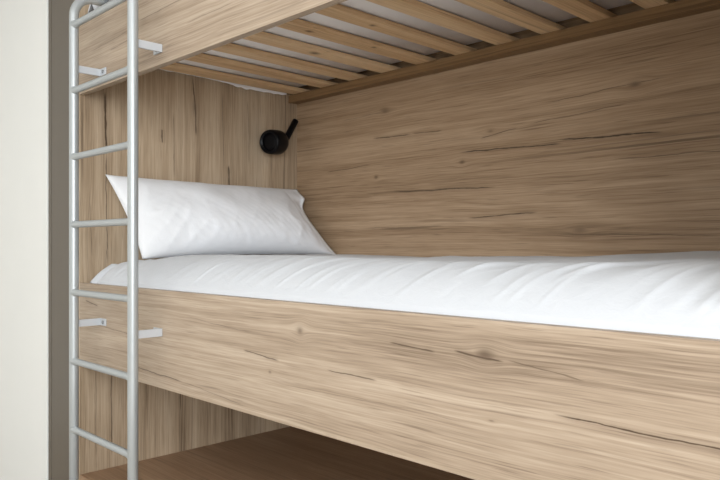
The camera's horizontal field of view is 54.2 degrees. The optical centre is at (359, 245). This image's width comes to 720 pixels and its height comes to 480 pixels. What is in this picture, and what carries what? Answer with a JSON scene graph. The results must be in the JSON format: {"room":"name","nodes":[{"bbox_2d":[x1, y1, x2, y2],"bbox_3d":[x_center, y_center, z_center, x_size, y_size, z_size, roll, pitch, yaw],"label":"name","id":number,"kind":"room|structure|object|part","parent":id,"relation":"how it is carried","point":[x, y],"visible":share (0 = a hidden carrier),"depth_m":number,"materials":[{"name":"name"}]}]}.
{"room":"dormitory","nodes":[
{"label":"dormitory","id":0,"kind":"room"},
{"bbox_3d":[-1.396,1.123,0.154,6.062,0.050,6.200,0,0,-44],"label":"floor","id":1,"kind":"structure","parent":0,"visible":0},
{"bbox_2d":[79,0,719,479],"bbox_3d":[0.137,-0.102,2.159,1.058,2.400,2.324,0,0,-44],"label":"bunk bed","id":2,"kind":"object","parent":1,"relation":"on","point":[596,132],"visible":0.88,"depth_m":2.23,"materials":[{"name":"brown wood"}]},
{"bbox_2d":[69,0,161,479],"bbox_3d":[-0.794,0.112,2.288,0.134,1.972,0.466,0,0,-44],"label":"ladder","id":3,"kind":"object","parent":2,"relation":"attached to","point":[133,43],"visible":1,"depth_m":2.19,"materials":[{"name":"silver metal"}]},
{"bbox_3d":[-0.676,-0.102,2.974,1.037,2.400,0.022,0,0,-44],"label":"panel","id":4,"kind":"part","parent":2,"relation":"part of","materials":[{"name":"brown wood"}]},
{"bbox_3d":[-0.232,-0.700,1.798,0.024,0.280,2.280,0,0,-44],"label":"rail","id":5,"kind":"part","parent":2,"relation":"part of","materials":[{"name":"brown wood"}]},
{"bbox_2d":[260,119,297,154],"bbox_3d":[-0.376,-0.494,3.178,0.136,0.180,0.199,0,0,19],"label":"reading lamp","id":6,"kind":"object","parent":2,"relation":"attached to","point":[274,142],"visible":1,"depth_m":3.10,"materials":[{"name":"black"}]},
{"bbox_3d":[-0.324,-0.524,3.211,0.029,0.120,0.108,0,0,40],"label":"handle","id":7,"kind":"part","parent":6,"relation":"part of","materials":[{"name":"black"}]},
{"bbox_2d":[161,0,632,94],"bbox_3d":[0.116,-0.800,2.140,0.942,0.222,2.258,0,0,-44],"label":"mattress","id":8,"kind":"object","parent":2,"relation":"on","point":[543,9],"visible":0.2,"depth_m":2.39,"materials":[{"name":"white fabric"}]},
{"bbox_2d":[88,0,110,12],"bbox_3d":[-0.554,-0.907,2.839,0.970,0.106,0.330,0,0,-44],"label":"sheet","id":9,"kind":"object","parent":8,"relation":"on","point":[91,7],"visible":0.02,"depth_m":2.61,"materials":[{"name":"grey fabric"}]},
{"bbox_3d":[-0.232,0.289,1.798,0.024,0.302,2.280,0,0,-44],"label":"rail","id":10,"kind":"part","parent":2,"relation":"part of","materials":[{"name":"brown wood"}]},
{"bbox_3d":[0.507,-0.102,2.522,0.021,2.400,2.324,0,0,-44],"label":"panel","id":11,"kind":"part","parent":2,"relation":"part of","materials":[{"name":"brown wood"}]},
{"bbox_3d":[0.116,0.188,2.141,0.942,0.187,2.258,0,0,-44],"label":"mattress","id":12,"kind":"object","parent":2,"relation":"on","visible":0},
{"bbox_2d":[90,264,117,283],"bbox_3d":[-0.554,0.121,2.839,0.970,0.106,0.330,0,0,-44],"label":"sheet","id":13,"kind":"object","parent":12,"relation":"on","point":[104,271],"visible":0.04,"depth_m":2.61,"materials":[{"name":"grey fabric"}]},
{"bbox_2d":[105,174,335,258],"bbox_3d":[-0.520,-0.108,2.862,0.949,0.315,0.271,0,0,-44],"label":"pillow","id":14,"kind":"object","parent":13,"relation":"on","point":[176,218],"visible":0.97,"depth_m":2.73,"materials":[{"name":"white fabric"}]},
{"bbox_2d":[97,251,719,338],"bbox_3d":[0.164,0.084,2.131,1.006,0.140,2.189,0,0,-44],"label":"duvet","id":15,"kind":"object","parent":12,"relation":"on","point":[673,293],"visible":0.99,"depth_m":1.44,"materials":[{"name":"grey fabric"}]},
{"bbox_3d":[-1.528,-0.227,3.262,0.098,2.650,1.576,0,0,-44],"label":"wall partition","id":16,"kind":"structure","parent":0,"visible":0},
{"bbox_2d":[0,0,47,479],"bbox_3d":[-1.571,-0.056,3.179,0.045,2.292,0.933,0,0,-44],"label":"wall","id":17,"kind":"structure","parent":16,"relation":"in","point":[23,23],"depth_m":3.02,"materials":[{"name":"white paint"}]},
{"bbox_2d":[48,0,74,479],"bbox_3d":[-1.516,-0.127,3.133,0.060,2.450,1.376,0,0,-44],"label":"trim","id":18,"kind":"structure","parent":16,"relation":"attached to","point":[58,10],"depth_m":2.75,"materials":[{"name":"beige paint"}]}
]}

